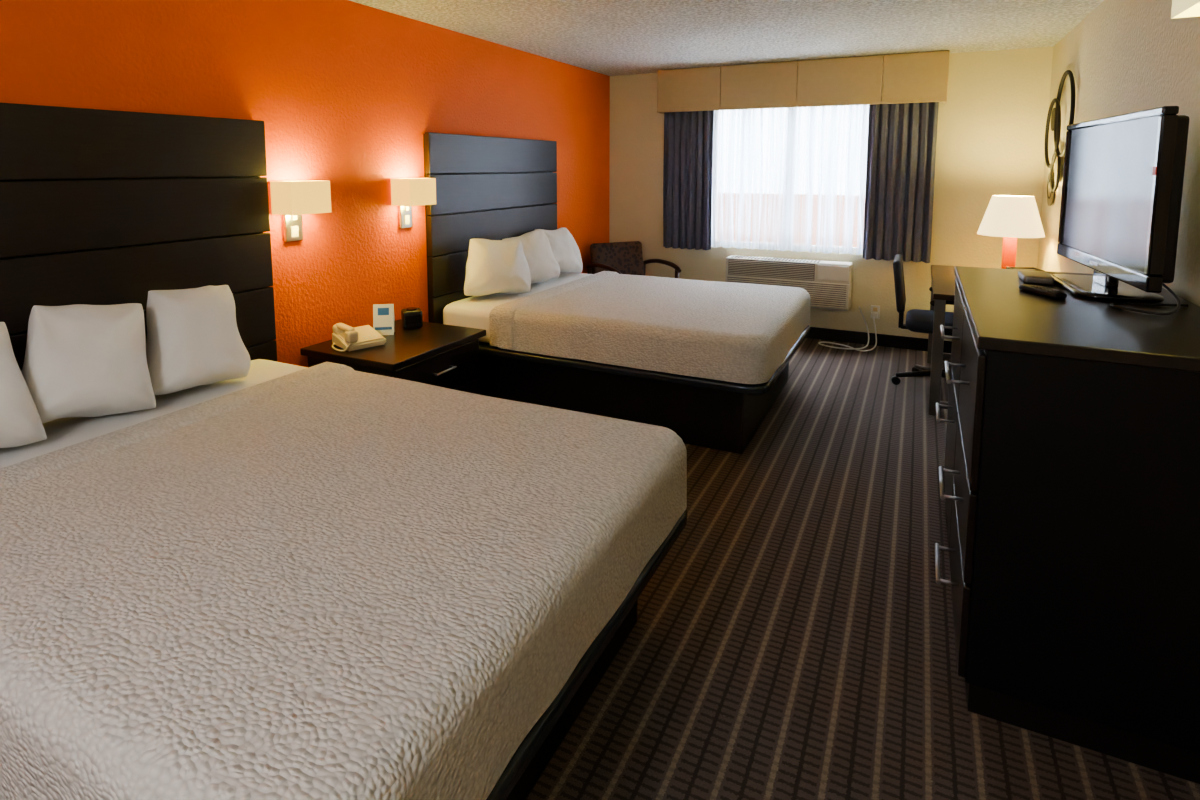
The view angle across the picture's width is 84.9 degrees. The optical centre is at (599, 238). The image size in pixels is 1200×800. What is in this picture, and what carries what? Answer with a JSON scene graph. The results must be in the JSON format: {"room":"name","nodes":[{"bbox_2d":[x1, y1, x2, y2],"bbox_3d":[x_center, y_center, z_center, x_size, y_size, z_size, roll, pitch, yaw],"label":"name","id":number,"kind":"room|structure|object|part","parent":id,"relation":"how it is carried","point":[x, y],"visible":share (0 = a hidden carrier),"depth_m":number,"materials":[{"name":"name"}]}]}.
{"room":"hotel room","nodes":[
{"label":"hotel room","id":0,"kind":"room"},
{"bbox_2d":[0,0,609,366],"bbox_3d":[-1.637,-0.032,3.206,0.100,2.420,7.700,3,7,26],"label":"wall","id":1,"kind":"structure","parent":0,"point":[346,94],"depth_m":3.48,"materials":[{"name":"orange paint"}]},
{"bbox_2d":[0,103,276,373],"bbox_3d":[-1.939,0.383,2.449,0.055,1.722,1.600,3,7,26],"label":"headboard","id":2,"kind":"object","parent":1,"relation":"attached to","point":[98,206],"visible":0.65,"depth_m":2.55,"materials":[{"name":"black wood"}]},
{"bbox_2d":[270,180,330,241],"bbox_3d":[-1.474,-0.136,3.238,0.155,0.300,0.230,3,7,26],"label":"wall sconce","id":3,"kind":"object","parent":1,"relation":"attached to","point":[291,200],"visible":1,"depth_m":3.18,"materials":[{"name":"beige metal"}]},
{"bbox_3d":[-1.534,-0.072,3.275,0.022,0.165,0.100,3,7,26],"label":"wall plate","id":4,"kind":"part","parent":3,"relation":"part of","materials":[{"name":"silver metal"}]},
{"bbox_2d":[291,226,298,236],"bbox_3d":[-1.522,-0.037,3.272,0.005,0.055,0.040,3,7,26],"label":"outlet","id":5,"kind":"object","parent":3,"relation":"attached to","point":[294,229],"depth_m":3.27,"materials":[{"name":"white plastic"}]},
{"bbox_3d":[-1.469,-0.205,3.228,0.143,0.160,0.230,3,7,26],"label":"lamp shade","id":6,"kind":"part","parent":3,"relation":"part of","materials":[{"name":"beige fabric"}]},
{"bbox_2d":[391,178,435,227],"bbox_3d":[-1.123,-0.215,3.953,0.155,0.300,0.230,3,7,26],"label":"wall sconce","id":7,"kind":"object","parent":1,"relation":"attached to","point":[406,193],"visible":1,"depth_m":3.88,"materials":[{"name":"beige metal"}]},
{"bbox_3d":[-1.183,-0.151,3.989,0.022,0.165,0.100,3,7,26],"label":"wall plate","id":8,"kind":"part","parent":7,"relation":"part of","materials":[{"name":"silver metal"}]},
{"bbox_2d":[405,215,409,224],"bbox_3d":[-1.171,-0.116,3.987,0.005,0.055,0.040,3,7,26],"label":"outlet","id":9,"kind":"object","parent":7,"relation":"attached to","point":[407,217],"depth_m":3.98,"materials":[{"name":"white plastic"}]},
{"bbox_3d":[-1.118,-0.284,3.942,0.143,0.160,0.230,3,7,26],"label":"lamp shade","id":10,"kind":"part","parent":7,"relation":"part of","materials":[{"name":"beige fabric"}]},
{"bbox_2d":[423,132,556,323],"bbox_3d":[-0.738,0.112,4.897,0.055,1.722,1.600,3,7,26],"label":"headboard","id":11,"kind":"object","parent":1,"relation":"attached to","point":[491,189],"visible":0.59,"depth_m":4.53,"materials":[{"name":"black wood"}]},
{"bbox_2d":[349,0,1103,75],"bbox_3d":[0.057,-1.195,2.258,3.860,0.100,7.920,3,7,26],"label":"ceiling","id":12,"kind":"structure","parent":0,"point":[606,37],"depth_m":4.13,"materials":[{"name":"white paint"}]},
{"bbox_2d":[609,47,1052,340],"bbox_3d":[1.767,-0.327,5.880,3.860,2.420,0.120,3,7,26],"label":"wall","id":13,"kind":"structure","parent":0,"point":[991,128],"depth_m":5.32,"materials":[{"name":"beige paint"}]},
{"bbox_2d":[713,110,856,253],"bbox_3d":[1.706,-0.570,5.889,1.440,1.340,0.050,3,7,26],"label":"frame","id":14,"kind":"object","parent":13,"relation":"attached to","point":[796,247],"visible":0.04,"depth_m":6.12,"materials":[{"name":"white"}]},
{"bbox_2d":[725,255,852,310],"bbox_3d":[1.657,0.381,5.823,1.070,0.404,0.209,3,7,26],"label":"air conditioner","id":15,"kind":"object","parent":13,"relation":"attached to","point":[828,284],"visible":0.77,"depth_m":5.67,"materials":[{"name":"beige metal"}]},
{"bbox_2d":[732,255,820,262],"bbox_3d":[1.561,0.178,5.852,0.764,0.006,0.120,3,7,26],"label":"grille","id":16,"kind":"object","parent":15,"relation":"attached to","point":[734,257],"depth_m":5.82,"materials":[{"name":"grey plastic"}]},
{"bbox_3d":[1.619,0.464,5.754,1.060,0.215,0.018,3,7,26],"label":"panel","id":17,"kind":"part","parent":15,"relation":"part of","materials":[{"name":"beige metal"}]},
{"bbox_3d":[1.978,0.288,5.569,0.250,0.125,0.013,3,7,26],"label":"control door","id":18,"kind":"part","parent":15,"relation":"part of","materials":[{"name":"white plastic"}]},
{"bbox_2d":[711,105,868,254],"bbox_3d":[1.646,-0.550,5.799,1.441,1.319,0.065,3,7,26],"label":"sheer curtain","id":19,"kind":"object","parent":13,"relation":"hanging from","point":[785,204],"visible":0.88,"depth_m":5.78,"materials":[{"name":"white fabric"}]},
{"bbox_2d":[716,105,867,247],"bbox_3d":[1.706,-0.570,5.889,1.340,1.240,0.006,3,7,26],"label":"pane","id":20,"kind":"object","parent":13,"relation":"attached to","point":[841,163],"visible":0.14,"depth_m":5.88,"materials":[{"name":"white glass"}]},
{"bbox_2d":[657,50,949,113],"bbox_3d":[1.645,-1.320,5.646,2.390,0.385,0.200,3,7,26],"label":"window valance","id":21,"kind":"object","parent":13,"relation":"attached to","point":[920,77],"visible":1,"depth_m":5.49,"materials":[{"name":"beige fabric"}]},
{"bbox_2d":[663,111,713,249],"bbox_3d":[0.818,-0.574,6.128,0.476,1.344,0.051,3,7,26],"label":"curtain","id":22,"kind":"object","parent":21,"relation":"hanging from","point":[688,136],"visible":0.94,"depth_m":6.12,"materials":[{"name":"fabric"}]},
{"bbox_2d":[863,102,938,262],"bbox_3d":[2.437,-0.487,5.337,0.512,1.344,0.054,3,7,26],"label":"curtain","id":23,"kind":"object","parent":21,"relation":"hanging from","point":[902,137],"visible":0.94,"depth_m":5.34,"materials":[{"name":"fabric"}]},
{"bbox_2d":[870,305,879,318],"bbox_3d":[2.349,0.629,5.604,0.072,0.116,0.050,3,7,26],"label":"wall outlet","id":24,"kind":"object","parent":13,"relation":"attached to","point":[875,310],"visible":1,"depth_m":5.61,"materials":[{"name":"white plastic"}]},
{"bbox_2d":[805,327,951,352],"bbox_3d":[1.737,0.830,5.947,3.660,0.105,0.015,3,7,26],"label":"baseboard","id":25,"kind":"structure","parent":13,"relation":"attached to","point":[913,343],"depth_m":5.64,"materials":[{"name":"black wood"}]},
{"bbox_2d":[526,338,1199,799],"bbox_3d":[0.057,1.310,2.534,3.860,0.100,7.920,3,7,26],"label":"floor","id":26,"kind":"structure","parent":0,"point":[795,639],"depth_m":2.10,"materials":[{"name":"carpet"}]},
{"bbox_2d":[0,359,686,799],"bbox_3d":[-0.979,0.977,1.976,2.133,0.685,1.576,3,7,26],"label":"bed","id":27,"kind":"object","parent":26,"relation":"on","point":[326,580],"visible":0.99,"depth_m":1.39,"materials":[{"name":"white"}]},
{"bbox_2d":[0,318,46,449],"bbox_3d":[-1.899,0.455,1.919,0.309,0.405,0.364,3,7,26],"label":"pillow","id":28,"kind":"object","parent":27,"relation":"on","point":[19,422],"visible":1,"depth_m":1.96,"materials":[{"name":"white fabric"}]},
{"bbox_2d":[24,302,155,423],"bbox_3d":[-1.747,0.420,2.212,0.301,0.415,0.382,5,8,40],"label":"pillow","id":29,"kind":"object","parent":27,"relation":"on","point":[85,361],"visible":0.96,"depth_m":2.15,"materials":[{"name":"white fabric"}]},
{"bbox_3d":[-1.002,0.778,1.966,2.070,0.228,1.520,3,7,26],"label":"mattress","id":30,"kind":"part","parent":27,"relation":"part of","materials":[{"name":"white fabric"}]},
{"bbox_2d":[143,286,250,389],"bbox_3d":[-1.587,0.382,2.547,0.314,0.407,0.389,3,7,26],"label":"pillow","id":31,"kind":"object","parent":27,"relation":"on","point":[194,337],"visible":0.98,"depth_m":2.47,"materials":[{"name":"white fabric"}]},
{"bbox_2d":[300,319,485,394],"bbox_3d":[-1.085,0.840,3.580,0.641,0.605,0.740,3,7,26],"label":"nightstand","id":32,"kind":"object","parent":26,"relation":"on","point":[441,355],"visible":0.44,"depth_m":3.41,"materials":[{"name":"brown wood"}]},
{"bbox_2d":[332,323,385,351],"bbox_3d":[-1.270,0.496,3.412,0.246,0.115,0.214,-6,9,-44],"label":"telephone","id":33,"kind":"object","parent":32,"relation":"on","point":[349,338],"visible":1,"depth_m":3.38,"materials":[{"name":"beige plastic"}]},
{"bbox_3d":[-1.332,0.532,3.349,0.065,0.051,0.203,-6,9,-44],"label":"coil cord","id":34,"kind":"part","parent":33,"relation":"part of","materials":[{"name":"beige plastic"}]},
{"bbox_2d":[373,304,395,334],"bbox_3d":[-1.198,0.444,3.638,0.110,0.168,0.065,-1,6,-9],"label":"tent card","id":35,"kind":"object","parent":32,"relation":"on","point":[383,314],"visible":0.89,"depth_m":3.62,"materials":[{"name":"white paper"}]},
{"bbox_2d":[375,308,391,329],"bbox_3d":[-1.196,0.440,3.620,0.090,0.120,0.002,-1,-4,-9],"label":"print","id":36,"kind":"object","parent":35,"relation":"attached to","point":[381,311],"depth_m":3.62},
{"bbox_2d":[401,307,422,328],"bbox_3d":[-1.092,0.456,3.809,0.110,0.108,0.102,-3,7,-24],"label":"alarm clock","id":37,"kind":"object","parent":32,"relation":"on","point":[411,317],"visible":1,"depth_m":3.77,"materials":[{"name":"black plastic"}]},
{"bbox_2d":[443,271,809,453],"bbox_3d":[0.233,0.701,4.474,2.108,0.685,1.596,3,7,26],"label":"bed","id":38,"kind":"object","parent":26,"relation":"on","point":[705,362],"visible":0.95,"depth_m":3.81,"materials":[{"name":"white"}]},
{"bbox_2d":[465,238,529,297],"bbox_3d":[-0.693,0.187,4.382,0.461,0.393,0.268,-4,8,-34],"label":"pillow","id":39,"kind":"object","parent":38,"relation":"on","point":[493,267],"visible":1,"depth_m":4.30,"materials":[{"name":"white fabric"}]},
{"bbox_3d":[0.209,0.502,4.464,2.045,0.228,1.540,3,7,26],"label":"mattress","id":40,"kind":"part","parent":38,"relation":"part of","materials":[{"name":"white fabric"}]},
{"bbox_2d":[502,232,559,283],"bbox_3d":[-0.509,0.149,4.802,0.468,0.383,0.262,-6,9,-43],"label":"pillow","id":41,"kind":"object","parent":38,"relation":"on","point":[542,267],"visible":0.54,"depth_m":4.75,"materials":[{"name":"white fabric"}]},
{"bbox_2d":[533,229,580,274],"bbox_3d":[-0.351,0.116,5.167,0.302,0.371,0.444,3,7,26],"label":"pillow","id":42,"kind":"object","parent":38,"relation":"on","point":[563,248],"visible":0.6,"depth_m":5.13,"materials":[{"name":"white fabric"}]},
{"bbox_2d":[586,241,680,277],"bbox_3d":[0.290,0.466,6.005,0.660,0.818,0.707,-3,7,-26],"label":"armchair","id":43,"kind":"object","parent":26,"relation":"on","point":[619,257],"visible":0.38,"depth_m":6.18,"materials":[{"name":"fabric"}]},
{"bbox_3d":[0.029,0.266,5.827,0.055,0.089,0.657,-3,7,-27],"label":"arm","id":44,"kind":"part","parent":43,"relation":"part of","materials":[{"name":"brown wood"}]},
{"bbox_2d":[590,241,643,275],"bbox_3d":[0.167,0.240,6.234,0.540,0.420,0.090,-3,-2,-26],"label":"chair back","id":45,"kind":"object","parent":43,"relation":"on","point":[626,257],"depth_m":6.20,"materials":[{"name":"fabric"}]},
{"bbox_3d":[0.573,0.236,6.091,0.055,0.089,0.657,-3,7,-25],"label":"arm","id":46,"kind":"part","parent":43,"relation":"part of","materials":[{"name":"brown wood"}]},
{"bbox_2d":[818,307,876,350],"bbox_3d":[2.109,0.744,5.585,0.467,0.351,0.220,3,7,26],"label":"power cord","id":47,"kind":"object","parent":26,"relation":"on","point":[819,343],"visible":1,"depth_m":5.56,"materials":[{"name":"white plastic"}]},
{"bbox_2d":[891,254,953,384],"bbox_3d":[2.334,0.588,4.530,0.595,0.898,0.582,3,7,26],"label":"office chair","id":48,"kind":"object","parent":26,"relation":"on","point":[917,320],"visible":0.62,"depth_m":4.46,"materials":[{"name":"black plastic"}]},
{"bbox_3d":[2.109,0.306,4.618,0.050,0.360,0.420,-5,4,26],"label":"backrest","id":49,"kind":"part","parent":48,"relation":"part of","materials":[{"name":"grey fabric"}]},
{"bbox_3d":[2.358,0.577,4.526,0.450,0.080,0.460,3,7,26],"label":"seat","id":50,"kind":"part","parent":48,"relation":"part of","materials":[{"name":"grey fabric"}]},
{"bbox_3d":[2.250,0.512,4.285,0.181,0.236,0.056,3,7,26],"label":"armrest","id":51,"kind":"part","parent":48,"relation":"part of","materials":[{"name":"black plastic"}]},
{"bbox_2d":[927,265,955,415],"bbox_3d":[2.632,0.664,4.446,0.720,0.765,1.320,3,7,26],"label":"writing desk","id":52,"kind":"object","parent":26,"relation":"on","point":[943,277],"visible":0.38,"depth_m":4.04,"materials":[{"name":"brown wood"}]},
{"bbox_3d":[2.355,0.742,3.896,0.690,0.730,0.040,3,7,26],"label":"leg frame","id":53,"kind":"part","parent":52,"relation":"part of","materials":[{"name":"grey metal"}]},
{"bbox_3d":[2.881,0.624,4.968,0.690,0.730,0.040,3,7,26],"label":"leg frame","id":54,"kind":"part","parent":52,"relation":"part of","materials":[{"name":"grey metal"}]},
{"bbox_2d":[977,195,1044,268],"bbox_3d":[2.902,-0.024,4.640,0.410,0.560,0.410,3,7,26],"label":"table lamp","id":55,"kind":"object","parent":52,"relation":"on","point":[1009,217],"visible":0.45,"depth_m":4.51,"materials":[{"name":"white fabric"}]},
{"bbox_3d":[2.902,-0.166,4.625,0.410,0.275,0.410,3,7,26],"label":"lamp shade","id":56,"kind":"part","parent":55,"relation":"part of","materials":[{"name":"beige fabric"}]},
{"bbox_2d":[1006,267,1043,270],"bbox_3d":[2.873,0.239,4.438,0.180,0.080,0.140,1,6,9],"label":"caddy","id":57,"kind":"object","parent":52,"relation":"on","point":[1017,268],"visible":0.23,"depth_m":4.48,"materials":[{"name":"black plastic"}]},
{"bbox_2d":[935,266,1199,783],"bbox_3d":[1.574,0.743,2.270,0.726,1.085,1.380,3,7,26],"label":"dresser","id":58,"kind":"object","parent":26,"relation":"on","point":[1070,480],"visible":0.99,"depth_m":1.70,"materials":[{"name":"black laminate"}]},
{"bbox_3d":[1.420,0.688,2.701,0.055,0.010,0.010,3,7,26],"label":"pull post","id":59,"kind":"part","parent":58,"relation":"part of","materials":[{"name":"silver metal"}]},
{"bbox_3d":[1.343,0.705,2.544,0.055,0.010,0.010,3,7,26],"label":"pull post","id":60,"kind":"part","parent":58,"relation":"part of","materials":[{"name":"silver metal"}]},
{"bbox_3d":[1.140,1.019,2.159,0.055,0.010,0.010,3,7,26],"label":"pull post","id":61,"kind":"part","parent":58,"relation":"part of","materials":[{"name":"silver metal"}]},
{"bbox_3d":[1.054,1.038,1.984,0.055,0.010,0.010,3,7,26],"label":"pull post","id":62,"kind":"part","parent":58,"relation":"part of","materials":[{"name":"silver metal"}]},
{"bbox_3d":[1.420,0.360,2.665,0.055,0.010,0.010,3,7,26],"label":"pull post","id":63,"kind":"part","parent":58,"relation":"part of","materials":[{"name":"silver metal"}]},
{"bbox_3d":[1.157,0.767,2.167,0.055,0.010,0.010,3,7,26],"label":"pull post","id":64,"kind":"part","parent":58,"relation":"part of","materials":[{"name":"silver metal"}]},
{"bbox_3d":[1.343,0.377,2.508,0.055,0.010,0.010,3,7,26],"label":"pull post","id":65,"kind":"part","parent":58,"relation":"part of","materials":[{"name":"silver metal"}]},
{"bbox_3d":[1.071,0.786,1.992,0.055,0.010,0.010,3,7,26],"label":"pull post","id":66,"kind":"part","parent":58,"relation":"part of","materials":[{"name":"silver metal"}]},
{"bbox_3d":[1.175,0.415,2.165,0.055,0.010,0.010,3,7,26],"label":"pull post","id":67,"kind":"part","parent":58,"relation":"part of","materials":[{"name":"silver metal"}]},
{"bbox_3d":[1.089,0.434,1.990,0.055,0.010,0.010,3,7,26],"label":"pull post","id":68,"kind":"part","parent":58,"relation":"part of","materials":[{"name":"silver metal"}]},
{"bbox_2d":[1018,270,1054,284],"bbox_3d":[1.701,0.150,2.562,0.100,0.030,0.180,3,7,26],"label":"cable box","id":69,"kind":"object","parent":58,"relation":"on","point":[1030,277],"visible":1,"depth_m":2.50,"materials":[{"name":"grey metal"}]},
{"bbox_2d":[1019,285,1066,297],"bbox_3d":[1.552,0.182,2.303,0.050,0.023,0.180,0,6,-3],"label":"remote control","id":70,"kind":"object","parent":58,"relation":"on","point":[1051,293],"visible":1,"depth_m":2.27,"materials":[{"name":"black plastic"}]},
{"bbox_2d":[1050,106,1188,301],"bbox_3d":[1.824,-0.125,2.360,0.250,0.620,0.930,2,7,21],"label":"television","id":71,"kind":"object","parent":58,"relation":"on","point":[1123,174],"visible":0.94,"depth_m":2.18,"materials":[{"name":"black plastic"}]},
{"bbox_2d":[1110,283,1187,314],"bbox_3d":[1.746,0.158,2.073,0.254,0.116,0.170,-4,8,-35],"label":"cable","id":72,"kind":"object","parent":58,"relation":"on","point":[1178,304],"visible":0.91,"depth_m":2.05,"materials":[{"name":"black plastic"}]},
{"bbox_2d":[1037,0,1199,305],"bbox_3d":[1.742,0.149,1.568,0.100,2.420,7.700,3,7,26],"label":"wall","id":73,"kind":"structure","parent":0,"point":[1126,56],"depth_m":2.95,"materials":[{"name":"beige paint"}]},
{"bbox_2d":[1045,70,1074,205],"bbox_3d":[3.090,-0.664,4.432,0.035,0.896,0.822,3,7,26],"label":"metal wall art","id":74,"kind":"object","parent":73,"relation":"attached to","point":[1054,176],"visible":0.99,"depth_m":4.44,"materials":[{"name":"black metal"}]},
{"bbox_2d":[1171,0,1199,18],"bbox_3d":[1.825,-0.692,1.938,0.155,0.300,0.230,3,7,26],"label":"wall sconce","id":75,"kind":"object","parent":73,"relation":"attached to","point":[1180,8],"visible":1,"depth_m":2.04,"materials":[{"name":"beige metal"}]}
]}

